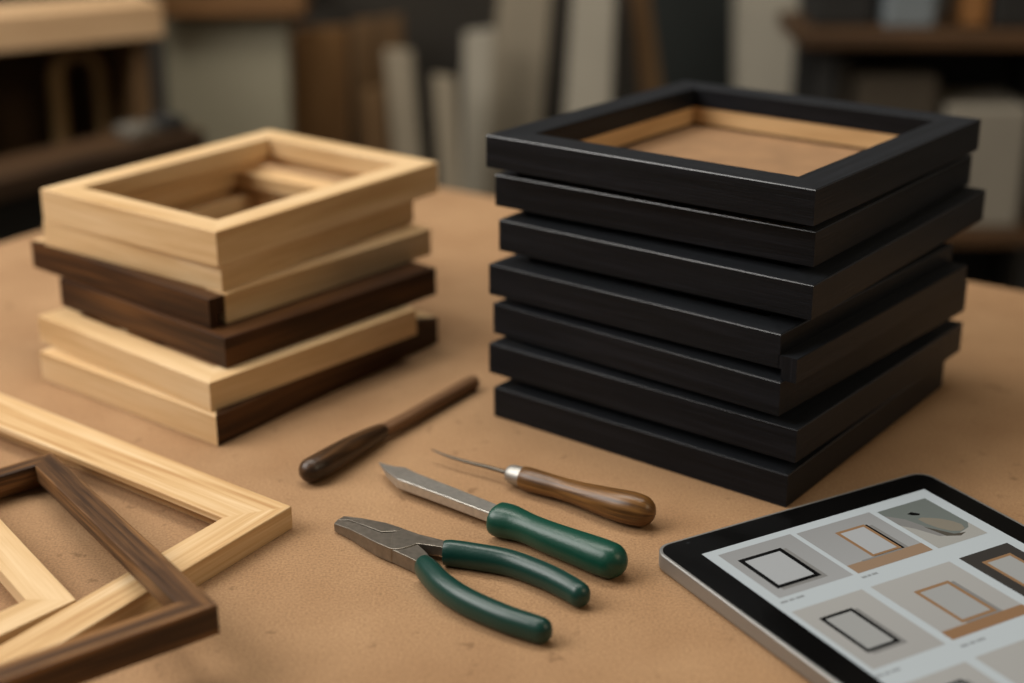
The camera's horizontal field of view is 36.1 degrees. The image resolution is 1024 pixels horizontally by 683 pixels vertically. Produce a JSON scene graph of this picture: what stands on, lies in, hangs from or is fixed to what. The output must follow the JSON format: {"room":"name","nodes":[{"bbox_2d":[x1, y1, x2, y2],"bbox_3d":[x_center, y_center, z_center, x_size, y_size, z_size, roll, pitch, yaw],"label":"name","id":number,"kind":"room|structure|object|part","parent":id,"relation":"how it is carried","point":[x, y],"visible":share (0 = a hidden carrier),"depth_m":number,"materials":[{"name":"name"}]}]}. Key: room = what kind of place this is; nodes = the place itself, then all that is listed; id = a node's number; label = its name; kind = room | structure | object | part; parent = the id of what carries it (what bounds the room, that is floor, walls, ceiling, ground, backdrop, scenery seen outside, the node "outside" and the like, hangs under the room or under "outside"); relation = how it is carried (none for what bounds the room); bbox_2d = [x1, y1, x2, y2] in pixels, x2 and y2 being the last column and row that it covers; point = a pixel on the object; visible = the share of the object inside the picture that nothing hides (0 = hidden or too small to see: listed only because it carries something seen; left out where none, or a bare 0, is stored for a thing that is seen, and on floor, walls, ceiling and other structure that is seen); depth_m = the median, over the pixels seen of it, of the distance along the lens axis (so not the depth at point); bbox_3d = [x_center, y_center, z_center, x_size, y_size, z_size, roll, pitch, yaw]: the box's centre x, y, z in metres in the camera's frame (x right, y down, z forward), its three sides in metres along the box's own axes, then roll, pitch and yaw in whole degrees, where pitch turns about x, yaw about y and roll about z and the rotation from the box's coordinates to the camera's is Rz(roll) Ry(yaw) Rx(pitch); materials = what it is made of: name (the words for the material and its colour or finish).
{"room":"picture framing workshop","nodes":[
{"label":"picture framing workshop","id":0,"kind":"room"},
{"bbox_2d":[147,0,1023,290],"bbox_3d":[0.000,-1.411,2.886,7.000,3.300,0.100,0,21,0],"label":"wall","id":1,"kind":"structure","parent":0,"point":[434,30],"depth_m":3.15,"materials":[{"name":"grey paint"}]},
{"bbox_2d":[157,0,317,22],"bbox_3d":[-0.480,-0.650,2.882,0.253,0.082,0.430,0,21,0],"label":"shelf","id":2,"kind":"object","parent":1,"relation":"attached to","point":[297,10],"visible":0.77,"depth_m":2.68,"materials":[{"name":"brown wood"}]},
{"label":"floor","id":3,"kind":"structure","parent":0,"visible":0},
{"bbox_2d":[0,0,163,156],"bbox_3d":[-0.968,-0.015,2.422,0.850,1.022,0.340,-13,24,-30],"label":"shelving unit","id":4,"kind":"object","parent":3,"relation":"on","point":[31,33],"depth_m":2.38,"materials":[{"name":"brown wood"}]},
{"bbox_3d":[-0.784,-0.516,2.330,0.400,0.020,0.100,-13,24,-30],"label":"wooden strip","id":5,"kind":"part","parent":4,"relation":"part of","materials":[{"name":"brown wood"}]},
{"bbox_3d":[-1.053,-0.030,2.562,0.760,0.950,0.020,-13,24,-30],"label":"panel","id":6,"kind":"part","parent":4,"relation":"part of","materials":[{"name":"brown wood"}]},
{"bbox_2d":[47,45,113,144],"bbox_3d":[-0.670,-0.316,2.457,0.096,0.298,0.025,-13,24,-30],"label":"hoop","id":7,"kind":"object","parent":4,"relation":"on","point":[62,58],"visible":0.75,"depth_m":2.42,"materials":[{"name":"brown wood"}]},
{"bbox_3d":[-0.641,-0.059,2.638,0.025,0.950,0.320,-13,24,-30],"label":"panel","id":8,"kind":"part","parent":4,"relation":"part of","materials":[{"name":"brown wood"}]},
{"bbox_2d":[0,126,205,242],"bbox_3d":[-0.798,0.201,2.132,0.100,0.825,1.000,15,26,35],"label":"bench","id":9,"kind":"object","parent":3,"relation":"on","point":[23,175],"visible":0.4,"depth_m":2.16,"materials":[{"name":"black wood"}]},
{"bbox_3d":[-0.787,0.170,2.118,0.020,0.693,0.810,15,26,35],"label":"panel","id":10,"kind":"part","parent":9,"relation":"part of","materials":[{"name":"black"}]},
{"bbox_2d":[114,120,157,139],"bbox_3d":[-0.547,-0.307,2.282,0.050,0.018,0.045,15,26,35],"label":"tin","id":11,"kind":"object","parent":9,"relation":"on","point":[135,130],"visible":1,"depth_m":2.27,"materials":[{"name":"grey metal"}]},
{"bbox_2d":[145,112,186,132],"bbox_3d":[-0.512,-0.324,2.323,0.050,0.020,0.043,15,26,35],"label":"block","id":12,"kind":"object","parent":9,"relation":"on","point":[165,122],"visible":0.86,"depth_m":2.31,"materials":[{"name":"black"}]},
{"bbox_2d":[163,16,292,145],"bbox_3d":[-0.511,-0.150,2.907,0.240,0.925,0.040,0,21,0],"label":"panel","id":13,"kind":"object","parent":3,"relation":"on","point":[230,77],"visible":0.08,"depth_m":2.76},
{"bbox_2d":[292,26,350,144],"bbox_3d":[-0.374,-0.176,3.053,0.146,0.868,0.030,0,21,0],"label":"wooden board","id":14,"kind":"object","parent":3,"relation":"on","point":[320,55],"visible":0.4,"depth_m":2.92,"materials":[{"name":"brown wood"}]},
{"bbox_2d":[362,86,390,152],"bbox_3d":[-0.241,-0.110,3.022,0.067,0.767,0.025,0,21,0],"label":"wooden board","id":15,"kind":"object","parent":3,"relation":"on","point":[375,100],"visible":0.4,"depth_m":2.90,"materials":[{"name":"brown wood"}]},
{"bbox_2d":[352,14,403,152],"bbox_3d":[-0.254,-0.219,3.162,0.125,0.870,0.025,0,21,0],"label":"wooden board","id":16,"kind":"object","parent":3,"relation":"on","point":[371,36],"visible":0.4,"depth_m":3.02,"materials":[{"name":"wood"}]},
{"bbox_2d":[384,48,421,158],"bbox_3d":[-0.176,-0.129,2.961,0.104,0.846,0.025,0,21,0],"label":"wooden board","id":17,"kind":"object","parent":3,"relation":"on","point":[399,63],"visible":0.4,"depth_m":2.83,"materials":[{"name":"beige wood"}]},
{"bbox_2d":[432,74,462,191],"bbox_3d":[-0.103,-0.094,2.921,0.075,0.809,0.025,0,21,0],"label":"wooden board","id":18,"kind":"object","parent":3,"relation":"on","point":[444,87],"visible":0.4,"depth_m":2.80,"materials":[{"name":"beige wood"}]},
{"bbox_2d":[462,28,493,195],"bbox_3d":[-0.070,-0.159,3.003,0.075,0.873,0.025,0,21,0],"label":"wooden board","id":19,"kind":"object","parent":3,"relation":"on","point":[478,44],"visible":0.4,"depth_m":2.89,"materials":[{"name":"grey wood"}]},
{"bbox_2d":[0,164,1023,682],"bbox_3d":[0.112,0.656,0.835,2.050,0.900,1.700,13,24,31],"label":"workbench","id":20,"kind":"object","parent":3,"relation":"on","point":[311,604],"visible":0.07,"depth_m":1.02,"materials":[{"name":"brown wood"}]},
{"bbox_2d":[0,519,75,644],"bbox_3d":[-0.320,0.139,0.905,0.087,0.015,0.187,-15,25,-34],"label":"wooden picture frame","id":21,"kind":"object","parent":20,"relation":"on","point":[39,595],"visible":0.9,"depth_m":0.89,"materials":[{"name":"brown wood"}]},
{"bbox_3d":[-0.279,0.160,0.849,0.021,0.015,0.090,16,26,36],"label":"rail","id":22,"kind":"part","parent":21,"relation":"part of","materials":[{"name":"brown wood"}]},
{"bbox_3d":[-0.300,0.129,0.931,0.022,0.015,0.165,-15,25,-34],"label":"rail","id":23,"kind":"part","parent":21,"relation":"part of","materials":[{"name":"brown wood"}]},
{"bbox_2d":[298,375,479,482],"bbox_3d":[-0.082,0.058,1.114,0.018,0.018,0.202,13,24,30],"label":"tool","id":24,"kind":"object","parent":20,"relation":"on","point":[329,460],"visible":1,"depth_m":1.08,"materials":[{"name":"brown wood"}]},
{"bbox_3d":[-0.112,0.074,1.071,0.018,0.018,0.092,13,24,30],"label":"handle","id":25,"kind":"part","parent":24,"relation":"part of","materials":[{"name":"brown wood"}]},
{"bbox_2d":[334,516,590,643],"bbox_3d":[-0.041,0.132,0.920,0.184,0.017,0.068,13,25,31],"label":"pliers","id":26,"kind":"object","parent":20,"relation":"on","point":[409,550],"visible":1,"depth_m":0.91,"materials":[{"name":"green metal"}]},
{"bbox_2d":[379,462,627,578],"bbox_3d":[-0.016,0.106,0.981,0.215,0.022,0.026,18,27,38],"label":"knife","id":27,"kind":"object","parent":20,"relation":"on","point":[593,554],"visible":1,"depth_m":0.95,"materials":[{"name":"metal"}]},
{"bbox_3d":[-0.048,0.097,1.013,0.124,0.007,0.017,18,27,39],"label":"blade","id":28,"kind":"part","parent":27,"relation":"part of","materials":[{"name":"metal"}]},
{"bbox_3d":[0.028,0.120,0.946,0.099,0.022,0.024,16,26,35],"label":"handle","id":29,"kind":"part","parent":27,"relation":"part of","materials":[{"name":"green plastic"}]},
{"bbox_2d":[431,449,655,526],"bbox_3d":[0.015,0.090,1.022,0.176,0.021,0.023,13,24,31],"label":"awl","id":30,"kind":"object","parent":20,"relation":"on","point":[627,507],"visible":1,"depth_m":1.00,"materials":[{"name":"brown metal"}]},
{"bbox_3d":[0.046,0.098,1.003,0.103,0.021,0.022,13,25,31],"label":"handle","id":31,"kind":"part","parent":30,"relation":"part of","materials":[{"name":"brown wood"}]},
{"bbox_2d":[659,473,1023,682],"bbox_3d":[0.246,0.153,0.874,0.216,0.012,0.282,-11,24,-27],"label":"tablet computer","id":32,"kind":"object","parent":20,"relation":"on","point":[911,578],"visible":1,"depth_m":0.90,"materials":[{"name":"glass"}]},
{"bbox_2d":[488,0,550,196],"bbox_3d":[-0.023,-0.265,3.072,0.208,1.020,0.030,0,21,0],"label":"wooden board","id":33,"kind":"object","parent":3,"relation":"on","point":[520,45],"visible":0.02,"depth_m":2.96,"materials":[{"name":"beige wood"}]},
{"bbox_2d":[565,0,614,112],"bbox_3d":[0.117,-0.204,2.881,0.127,1.043,0.030,0,21,0],"label":"wooden board","id":34,"kind":"object","parent":3,"relation":"on","point":[591,42],"visible":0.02,"depth_m":2.75,"materials":[{"name":"beige wood"}]},
{"bbox_2d":[629,0,661,92],"bbox_3d":[0.301,-0.234,2.977,0.205,1.032,0.030,0,21,0],"label":"wooden board","id":35,"kind":"object","parent":3,"relation":"on","point":[647,64],"visible":0.02,"depth_m":2.85,"materials":[{"name":"brown wood"}]},
{"bbox_2d":[650,0,732,86],"bbox_3d":[0.369,-0.289,3.149,0.233,1.011,0.030,0,21,0],"label":"panel","id":36,"kind":"object","parent":3,"relation":"on","point":[694,38],"visible":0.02,"depth_m":3.02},
{"bbox_2d":[733,0,799,93],"bbox_3d":[0.479,-0.241,2.937,0.173,1.073,0.100,0,21,0],"label":"board","id":37,"kind":"object","parent":3,"relation":"on","point":[763,54],"visible":0.02,"depth_m":2.78,"materials":[{"name":"beige wood"}]},
{"bbox_2d":[778,11,1023,290],"bbox_3d":[0.683,-0.080,2.709,0.470,0.939,0.220,0,21,0],"label":"shelving unit","id":38,"kind":"object","parent":3,"relation":"on","point":[960,56],"visible":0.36,"depth_m":2.62,"materials":[{"name":"black wood"}]},
{"bbox_2d":[801,0,873,25],"bbox_3d":[0.526,-0.564,2.535,0.096,0.088,0.120,0,21,0],"label":"storage box","id":39,"kind":"object","parent":38,"relation":"on","point":[818,12],"visible":1,"depth_m":2.49,"materials":[{"name":"black"}]},
{"bbox_2d":[838,61,938,112],"bbox_3d":[0.616,-0.331,2.608,0.129,0.246,0.150,0,21,0],"label":"storage box","id":40,"kind":"object","parent":38,"relation":"on","point":[909,85],"visible":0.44,"depth_m":2.51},
{"bbox_2d":[873,0,936,27],"bbox_3d":[0.628,-0.569,2.512,0.079,0.114,0.120,0,21,0],"label":"storage box","id":41,"kind":"object","parent":38,"relation":"on","point":[890,13],"visible":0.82,"depth_m":2.47,"materials":[{"name":"grey"}]},
{"bbox_2d":[951,0,988,26],"bbox_3d":[0.734,-0.575,2.499,0.038,0.135,0.080,0,21,0],"label":"block","id":42,"kind":"object","parent":38,"relation":"on","point":[969,13],"visible":1,"depth_m":2.48,"materials":[{"name":"orange wood"}]},
{"bbox_2d":[936,89,1023,226],"bbox_3d":[0.762,-0.306,2.607,0.133,0.200,0.150,0,21,0],"label":"storage box","id":43,"kind":"object","parent":38,"relation":"on","point":[997,165],"visible":0.58,"depth_m":2.54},
{"bbox_2d":[987,0,1023,27],"bbox_3d":[0.805,-0.572,2.511,0.092,0.121,0.120,0,21,0],"label":"storage box","id":44,"kind":"object","parent":38,"relation":"on","point":[1001,13],"visible":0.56,"depth_m":2.47,"materials":[{"name":"black"}]}
]}

